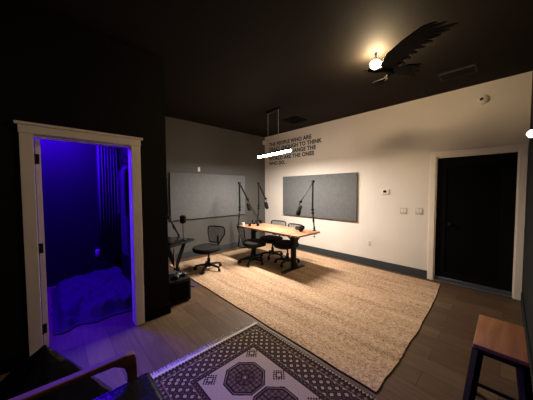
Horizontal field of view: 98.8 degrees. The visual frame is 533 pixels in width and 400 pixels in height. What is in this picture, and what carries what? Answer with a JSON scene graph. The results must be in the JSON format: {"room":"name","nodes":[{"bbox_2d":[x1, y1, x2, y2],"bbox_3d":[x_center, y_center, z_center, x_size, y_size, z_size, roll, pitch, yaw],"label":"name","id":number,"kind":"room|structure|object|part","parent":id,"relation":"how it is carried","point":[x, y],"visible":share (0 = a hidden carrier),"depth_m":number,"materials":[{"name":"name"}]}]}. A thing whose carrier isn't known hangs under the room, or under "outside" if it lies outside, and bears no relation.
{"room":"studio","nodes":[
{"label":"studio","id":0,"kind":"room"},
{"bbox_2d":[33,138,120,286],"bbox_3d":[-3.001,0.057,2.664,2.550,2.700,2.090,-3,3,-43],"label":"wall","id":1,"kind":"structure","parent":0,"point":[69,169],"depth_m":3.74,"materials":[{"name":"paint"}]},
{"bbox_2d":[95,249,99,256],"bbox_3d":[-2.954,0.929,4.014,0.080,0.130,0.008,-3,3,-43],"label":"wall outlet","id":2,"kind":"object","parent":1,"relation":"attached to","point":[97,251],"visible":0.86,"depth_m":4.00,"materials":[{"name":"white plastic"}]},
{"bbox_3d":[-2.827,-1.292,3.993,0.375,0.021,0.086,-3,3,-43],"label":"curtain rod","id":3,"kind":"object","parent":1,"relation":"attached to","visible":0},
{"bbox_2d":[96,145,119,259],"bbox_3d":[-2.788,-0.113,4.027,0.304,2.320,0.052,-3,3,-43],"label":"curtain","id":4,"kind":"object","parent":3,"relation":"hanging from","point":[106,156],"visible":0.73,"depth_m":4.02,"materials":[{"name":"blue fabric"}]},
{"bbox_2d":[0,0,168,360],"bbox_3d":[-2.559,-0.073,1.553,3.630,3.050,0.120,-3,3,-43],"label":"wall","id":5,"kind":"structure","parent":0,"point":[55,72],"depth_m":2.11,"materials":[{"name":"black paint"}]},
{"bbox_2d":[34,139,48,346],"bbox_3d":[-2.362,0.422,2.345,0.757,1.968,0.049,2,3,39],"label":"door","id":6,"kind":"structure","parent":5,"relation":"in","point":[37,149],"depth_m":2.12,"materials":[{"name":"beige paint"}]},
{"bbox_2d":[13,120,144,356],"bbox_3d":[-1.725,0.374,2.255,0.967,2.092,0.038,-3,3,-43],"label":"trim","id":7,"kind":"structure","parent":5,"relation":"attached to","point":[26,130],"depth_m":2.00,"materials":[{"name":"beige paint"}]},
{"bbox_2d":[0,303,170,374],"bbox_3d":[-2.503,1.393,1.572,3.644,0.120,0.014,-3,3,-43],"label":"baseboard","id":8,"kind":"structure","parent":5,"relation":"attached to","point":[7,365],"depth_m":1.95,"materials":[{"name":"black paint"}]},
{"bbox_2d":[118,147,131,281],"bbox_3d":[-1.999,-0.159,3.525,0.100,3.050,1.970,-3,3,-43],"label":"wall partition","id":9,"kind":"structure","parent":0,"point":[125,260],"depth_m":3.98,"materials":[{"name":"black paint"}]},
{"bbox_2d":[165,116,264,253],"bbox_3d":[-1.421,-0.246,5.513,3.680,3.050,0.120,-3,3,-43],"label":"wall","id":10,"kind":"structure","parent":0,"point":[190,146],"depth_m":5.58,"materials":[{"name":"grey paint"}]},
{"bbox_2d":[169,172,244,220],"bbox_3d":[-1.314,-0.103,5.502,1.990,1.025,0.050,-3,3,-43],"label":"acoustic panel","id":11,"kind":"object","parent":10,"relation":"attached to","point":[192,195],"visible":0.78,"depth_m":5.34,"materials":[{"name":"fabric"}]},
{"bbox_2d":[168,238,259,261],"bbox_3d":[-1.338,1.210,5.555,3.564,0.137,0.016,-3,3,-43],"label":"baseboard","id":12,"kind":"structure","parent":10,"relation":"attached to","point":[188,254],"depth_m":5.72,"materials":[{"name":"wood"}]},
{"bbox_2d":[0,246,523,399],"bbox_3d":[-0.851,1.457,2.520,7.580,0.100,5.340,-3,3,-43],"label":"floor","id":13,"kind":"structure","parent":0,"point":[434,365],"depth_m":2.31,"materials":[{"name":"brown wood"}]},
{"bbox_2d":[0,345,112,399],"bbox_3d":[-1.395,1.170,1.317,0.743,0.580,0.895,1,3,29],"label":"bean bag","id":14,"kind":"object","parent":13,"relation":"on","point":[46,365],"visible":0.82,"depth_m":1.34,"materials":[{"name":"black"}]},
{"bbox_2d":[9,351,164,399],"bbox_3d":[-0.789,1.020,0.808,0.867,0.919,0.664,-3,3,-43],"label":"armchair","id":15,"kind":"object","parent":13,"relation":"on","point":[143,387],"visible":1,"depth_m":1.15,"materials":[{"name":"brown wood"}]},
{"bbox_2d":[96,374,164,399],"bbox_3d":[-0.703,1.053,0.895,0.625,0.145,0.545,-3,3,-43],"label":"seat cushion","id":16,"kind":"object","parent":15,"relation":"on","point":[143,387],"depth_m":1.16,"materials":[{"name":"black leather"}]},
{"bbox_2d":[51,266,131,334],"bbox_3d":[-2.426,1.262,3.259,0.963,0.228,1.636,-3,3,-43],"label":"blanket","id":17,"kind":"object","parent":13,"relation":"on","point":[96,296],"visible":0.95,"depth_m":2.97,"materials":[{"name":"fabric"}]},
{"bbox_2d":[169,271,190,305],"bbox_3d":[-1.277,1.220,3.169,0.310,0.320,0.378,-3,3,-43],"label":"base cabinet","id":18,"kind":"object","parent":13,"relation":"on","point":[180,288],"visible":0.57,"depth_m":3.04,"materials":[{"name":"black paint"}]},
{"bbox_2d":[169,270,176,275],"bbox_3d":[-1.357,1.040,3.237,0.160,0.034,0.110,-3,3,-43],"label":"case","id":19,"kind":"object","parent":18,"relation":"on","point":[171,273],"visible":0.41,"depth_m":3.23,"materials":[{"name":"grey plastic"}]},
{"bbox_3d":[-1.151,1.215,3.036,0.250,0.240,0.010,-3,3,-43],"label":"door","id":20,"kind":"part","parent":18,"relation":"part of","materials":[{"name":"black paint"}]},
{"bbox_2d":[173,271,186,278],"bbox_3d":[-1.205,1.023,3.145,0.134,0.068,0.193,1,3,26],"label":"game controller","id":21,"kind":"object","parent":18,"relation":"on","point":[176,275],"visible":1,"depth_m":3.12,"materials":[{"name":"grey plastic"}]},
{"bbox_2d":[168,237,194,270],"bbox_3d":[-1.591,1.013,3.623,0.752,0.757,0.545,1,3,22],"label":"desk","id":22,"kind":"object","parent":13,"relation":"on","point":[171,255],"visible":0.39,"depth_m":3.46,"materials":[{"name":"black metal"}]},
{"bbox_2d":[167,177,179,245],"bbox_3d":[-1.562,0.201,3.571,0.122,1.116,0.489,1,3,34],"label":"microphone arm","id":23,"kind":"object","parent":22,"relation":"attached to","point":[168,214],"visible":0.18,"depth_m":3.59,"materials":[{"name":"black metal"}]},
{"bbox_2d":[168,237,186,244],"bbox_3d":[-1.435,0.621,3.499,0.240,0.042,0.340,1,3,22],"label":"laptop","id":24,"kind":"object","parent":22,"relation":"on","point":[172,240],"visible":0.72,"depth_m":3.49,"materials":[{"name":"black plastic"}]},
{"bbox_2d":[180,215,186,239],"bbox_3d":[-1.333,0.440,3.650,0.110,0.390,0.110,-3,3,-43],"label":"desk microphone","id":25,"kind":"object","parent":22,"relation":"on","point":[182,217],"visible":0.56,"depth_m":3.61,"materials":[{"name":"black metal"}]},
{"bbox_2d":[150,321,378,399],"bbox_3d":[0.083,1.440,1.554,1.168,0.009,1.925,-3,3,-43],"label":"patterned rug","id":26,"kind":"object","parent":13,"relation":"on","point":[253,362],"visible":0.98,"depth_m":1.86,"materials":[{"name":"fabric"}]},
{"bbox_2d":[169,243,439,392],"bbox_3d":[0.423,1.328,4.097,2.766,0.013,4.059,-3,3,-43],"label":"jute rug","id":27,"kind":"object","parent":13,"relation":"on","point":[359,320],"visible":0.91,"depth_m":3.03,"materials":[{"name":"beige wicker"}]},
{"bbox_2d":[192,225,224,273],"bbox_3d":[-1.077,0.918,4.327,0.544,0.793,0.581,1,3,27],"label":"office chair","id":28,"kind":"object","parent":27,"relation":"on","point":[207,248],"visible":1,"depth_m":4.31,"materials":[{"name":"black fabric"}]},
{"bbox_3d":[-1.117,0.917,4.280,0.482,0.105,0.460,1,3,27],"label":"seat","id":29,"kind":"part","parent":28,"relation":"part of","materials":[{"name":"black fabric"}]},
{"bbox_3d":[-0.994,0.679,4.509,0.444,0.332,0.138,1,3,27],"label":"frame","id":30,"kind":"part","parent":28,"relation":"part of","materials":[{"name":"black plastic"}]},
{"bbox_2d":[237,224,265,266],"bbox_3d":[-0.317,0.899,4.699,0.581,0.793,0.544,-1,3,-23],"label":"office chair","id":31,"kind":"object","parent":27,"relation":"on","point":[248,243],"visible":1,"depth_m":4.57,"materials":[{"name":"black fabric"}]},
{"bbox_3d":[-0.504,0.674,4.593,0.138,0.332,0.444,-1,3,-23],"label":"frame","id":32,"kind":"part","parent":31,"relation":"part of","materials":[{"name":"black plastic"}]},
{"bbox_3d":[-0.256,0.896,4.710,0.460,0.105,0.482,-1,3,-23],"label":"seat","id":33,"kind":"part","parent":31,"relation":"part of","materials":[{"name":"black fabric"}]},
{"bbox_2d":[260,220,285,259],"bbox_3d":[0.154,0.879,5.132,0.544,0.793,0.581,2,3,38],"label":"office chair","id":34,"kind":"object","parent":27,"relation":"on","point":[269,239],"visible":0.66,"depth_m":5.11,"materials":[{"name":"black fabric"}]},
{"bbox_3d":[0.105,0.878,5.094,0.482,0.105,0.460,2,3,38],"label":"seat","id":35,"kind":"part","parent":34,"relation":"part of","materials":[{"name":"black fabric"}]},
{"bbox_2d":[239,223,319,273],"bbox_3d":[0.187,0.935,4.658,0.660,0.727,1.680,-3,3,-43],"label":"desk","id":36,"kind":"object","parent":27,"relation":"on","point":[291,232],"visible":0.85,"depth_m":4.32,"materials":[{"name":"brown wood"}]},
{"bbox_2d":[238,182,250,224],"bbox_3d":[-0.504,0.134,5.148,0.122,1.076,0.419,2,3,40],"label":"microphone arm","id":37,"kind":"object","parent":36,"relation":"attached to","point":[239,183],"visible":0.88,"depth_m":5.04,"materials":[{"name":"black metal"}]},
{"bbox_2d":[248,222,258,225],"bbox_3d":[-0.282,0.513,4.955,0.247,0.092,0.177,-1,3,-13],"label":"headphones","id":38,"kind":"object","parent":36,"relation":"on","point":[249,223],"visible":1,"depth_m":4.91,"materials":[{"name":"black plastic"}]},
{"bbox_2d":[257,182,268,219],"bbox_3d":[-0.098,0.116,5.533,0.122,1.076,0.419,2,3,40],"label":"microphone arm","id":39,"kind":"object","parent":36,"relation":"attached to","point":[258,183],"visible":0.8,"depth_m":5.43,"materials":[{"name":"black metal"}]},
{"bbox_2d":[295,225,304,231],"bbox_3d":[0.624,0.537,4.328,0.177,0.092,0.247,1,3,16],"label":"headphones","id":40,"kind":"object","parent":36,"relation":"on","point":[301,228],"visible":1,"depth_m":4.23,"materials":[{"name":"black plastic"}]},
{"bbox_2d":[296,180,316,236],"bbox_3d":[0.737,0.169,4.244,0.419,1.076,0.122,-1,3,-18],"label":"microphone arm","id":41,"kind":"object","parent":36,"relation":"attached to","point":[298,212],"visible":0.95,"depth_m":4.25,"materials":[{"name":"black metal"}]},
{"bbox_2d":[273,223,300,267],"bbox_3d":[0.445,0.900,4.619,0.581,0.793,0.544,-2,3,-39],"label":"office chair","id":42,"kind":"object","parent":27,"relation":"on","point":[280,244],"visible":0.65,"depth_m":4.58,"materials":[{"name":"black plastic"}]},
{"bbox_3d":[0.389,0.899,4.592,0.460,0.105,0.482,-2,3,-39],"label":"seat","id":43,"kind":"part","parent":42,"relation":"part of","materials":[{"name":"black fabric"}]},
{"bbox_2d":[462,315,532,399],"bbox_3d":[1.436,1.138,1.417,0.621,0.624,0.342,-3,3,-43],"label":"wooden stool","id":44,"kind":"object","parent":13,"relation":"on","point":[502,341],"visible":1,"depth_m":1.31,"materials":[{"name":"brown wood"}]},
{"bbox_3d":[1.182,1.160,1.335,0.147,0.588,0.043,-1,2,-9],"label":"leg","id":45,"kind":"part","parent":44,"relation":"part of","materials":[{"name":"black metal"}]},
{"bbox_3d":[1.435,0.839,1.404,0.450,0.025,0.216,-3,3,-43],"label":"seat","id":46,"kind":"part","parent":44,"relation":"part of","materials":[{"name":"brown wood"}]},
{"bbox_3d":[1.341,1.167,1.168,0.043,0.588,0.147,0,3,12],"label":"leg","id":47,"kind":"part","parent":44,"relation":"part of","materials":[{"name":"black metal"}]},
{"bbox_2d":[7,0,532,136],"bbox_3d":[-0.862,-1.690,2.385,7.580,0.100,5.340,-3,3,-43],"label":"ceiling","id":48,"kind":"structure","parent":0,"point":[228,64],"depth_m":2.48,"materials":[{"name":"black paint"}]},
{"bbox_2d":[265,107,280,114],"bbox_3d":[0.146,-1.696,4.384,0.070,0.062,0.463,-2,3,-36],"label":"ceiling mount","id":49,"kind":"object","parent":48,"relation":"hanging from","point":[278,108],"depth_m":4.39,"materials":[{"name":"black metal"}]},
{"bbox_2d":[257,148,291,157],"bbox_3d":[0.151,-0.899,4.416,0.070,0.076,1.048,-2,3,-36],"label":"pendant lamp","id":50,"kind":"object","parent":48,"relation":"hanging from","point":[281,151],"depth_m":4.36,"materials":[{"name":"white plastic"}]},
{"bbox_2d":[258,149,290,157],"bbox_3d":[0.128,-0.896,4.447,0.050,0.049,1.010,-2,3,-36],"label":"diffuser","id":51,"kind":"object","parent":50,"relation":"attached to","point":[281,151],"depth_m":4.37,"materials":[{"name":"white plastic"}]},
{"bbox_2d":[282,116,306,123],"bbox_3d":[0.614,-1.752,5.014,0.400,0.012,0.400,-3,3,-43],"label":"ceiling vent","id":52,"kind":"object","parent":48,"relation":"in","point":[293,117],"visible":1,"depth_m":5.02,"materials":[{"name":"black metal"}]},
{"bbox_2d":[370,52,380,67],"bbox_3d":[1.233,-1.579,2.581,0.134,0.153,0.112,-3,3,-43],"label":"ceiling lamp","id":53,"kind":"object","parent":48,"relation":"attached to","point":[376,63],"visible":0.98,"depth_m":2.56,"materials":[{"name":"white glass"}]},
{"bbox_3d":[1.234,-1.536,2.583,0.134,0.067,0.112,-3,3,-43],"label":"globe","id":54,"kind":"part","parent":53,"relation":"part of"},
{"bbox_2d":[364,21,457,84],"bbox_3d":[1.359,-1.515,2.378,0.600,0.265,1.070,0,2,12],"label":"eagle sculpture","id":55,"kind":"object","parent":48,"relation":"attached to","point":[390,65],"visible":1,"depth_m":2.22,"materials":[{"name":"brown metal"}]},
{"bbox_2d":[437,62,477,81],"bbox_3d":[2.508,-1.672,3.007,0.280,0.012,0.380,-3,3,-43],"label":"ceiling vent","id":56,"kind":"object","parent":48,"relation":"in","point":[471,68],"visible":1,"depth_m":2.99,"materials":[{"name":"black metal"}]},
{"bbox_2d":[265,71,531,291],"bbox_3d":[1.754,-0.232,4.929,0.120,3.050,5.340,-3,3,-43],"label":"wall","id":57,"kind":"structure","parent":0,"point":[390,147],"depth_m":4.21,"materials":[{"name":"beige paint"}]},
{"bbox_2d":[269,134,320,164],"bbox_3d":[0.675,-1.279,5.925,0.004,0.636,1.750,-3,3,-43],"label":"wall lettering","id":58,"kind":"object","parent":57,"relation":"attached to","point":[306,137],"depth_m":5.87,"materials":[{"name":"black paint"}]},
{"bbox_2d":[283,172,357,220],"bbox_3d":[1.160,-0.091,5.439,0.050,1.010,2.040,-3,3,-43],"label":"acoustic panel","id":59,"kind":"object","parent":57,"relation":"attached to","point":[335,195],"visible":1,"depth_m":5.22,"materials":[{"name":"fabric"}]},
{"bbox_2d":[297,244,426,278],"bbox_3d":[1.338,1.210,5.336,0.016,0.137,4.020,-3,3,-43],"label":"baseboard","id":60,"kind":"structure","parent":57,"relation":"attached to","point":[421,273],"depth_m":4.57,"materials":[{"name":"wood"}]},
{"bbox_2d":[382,189,388,193],"bbox_3d":[2.243,-0.157,4.313,0.024,0.100,0.132,-3,3,-43],"label":"thermostat","id":61,"kind":"object","parent":57,"relation":"attached to","point":[384,191],"visible":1,"depth_m":4.30,"materials":[{"name":"white plastic"}]},
{"bbox_2d":[400,208,406,213],"bbox_3d":[2.463,0.197,4.108,0.010,0.116,0.116,-3,3,-43],"label":"light switch","id":62,"kind":"object","parent":57,"relation":"attached to","point":[402,210],"visible":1,"depth_m":4.11,"materials":[{"name":"white plastic"}]},
{"bbox_2d":[415,208,422,214],"bbox_3d":[2.628,0.193,3.933,0.010,0.116,0.116,-3,3,-43],"label":"light switch","id":63,"kind":"object","parent":57,"relation":"attached to","point":[419,211],"visible":1,"depth_m":3.93,"materials":[{"name":"white plastic"}]},
{"bbox_2d":[434,279,511,298],"bbox_3d":[3.135,1.339,3.525,0.150,0.022,0.885,-3,3,-43],"label":"threshold","id":64,"kind":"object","parent":57,"relation":"attached to","point":[437,280],"depth_m":3.44,"materials":[{"name":"brown wood"}]},
{"bbox_2d":[435,152,517,295],"bbox_3d":[3.126,0.330,3.477,0.115,1.994,0.881,-3,3,-43],"label":"door","id":65,"kind":"structure","parent":57,"relation":"in","point":[476,195],"depth_m":3.44,"materials":[{"name":"paint"}]},
{"bbox_2d":[427,143,528,300],"bbox_3d":[3.139,0.331,3.495,0.120,2.040,0.922,-3,3,-43],"label":"door frame","id":66,"kind":"structure","parent":57,"relation":"attached to","point":[518,151],"depth_m":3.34,"materials":[{"name":"beige paint"}]},
{"bbox_2d":[477,95,489,104],"bbox_3d":[3.120,-1.452,3.294,0.071,0.136,0.136,-3,3,-43],"label":"security camera","id":67,"kind":"object","parent":57,"relation":"attached to","point":[483,99],"visible":1,"depth_m":3.28,"materials":[{"name":"white plastic"}]},
{"bbox_2d":[522,71,532,360],"bbox_3d":[0.851,-0.038,0.475,7.330,3.050,0.120,-3,3,-43],"label":"wall","id":68,"kind":"structure","parent":0,"point":[527,292],"depth_m":2.53,"materials":[{"name":"grey paint"}]},
{"bbox_2d":[521,292,532,391],"bbox_3d":[0.846,1.422,0.621,7.190,0.120,0.014,-3,3,-43],"label":"baseboard","id":69,"kind":"structure","parent":68,"relation":"attached to","point":[522,299],"depth_m":2.15,"materials":[{"name":"grey paint"}]},
{"bbox_2d":[526,129,532,137],"bbox_3d":[2.806,-0.704,2.432,0.090,0.090,0.060,-3,3,-43],"label":"wall sconce","id":70,"kind":"object","parent":68,"relation":"attached to","point":[529,133],"visible":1,"depth_m":2.41,"materials":[{"name":"white glass"}]},
{"bbox_3d":[-2.132,-0.599,3.470,0.140,0.176,0.080,-3,3,-43],"label":"coat hook","id":71,"kind":"object","parent":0,"visible":0},
{"bbox_2d":[117,166,130,255],"bbox_3d":[-2.136,0.153,3.497,0.158,1.330,0.500,-3,3,-43],"label":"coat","id":72,"kind":"object","parent":71,"relation":"hanging from","point":[123,178],"visible":0.71,"depth_m":3.38,"materials":[{"name":"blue fabric"}]}
]}

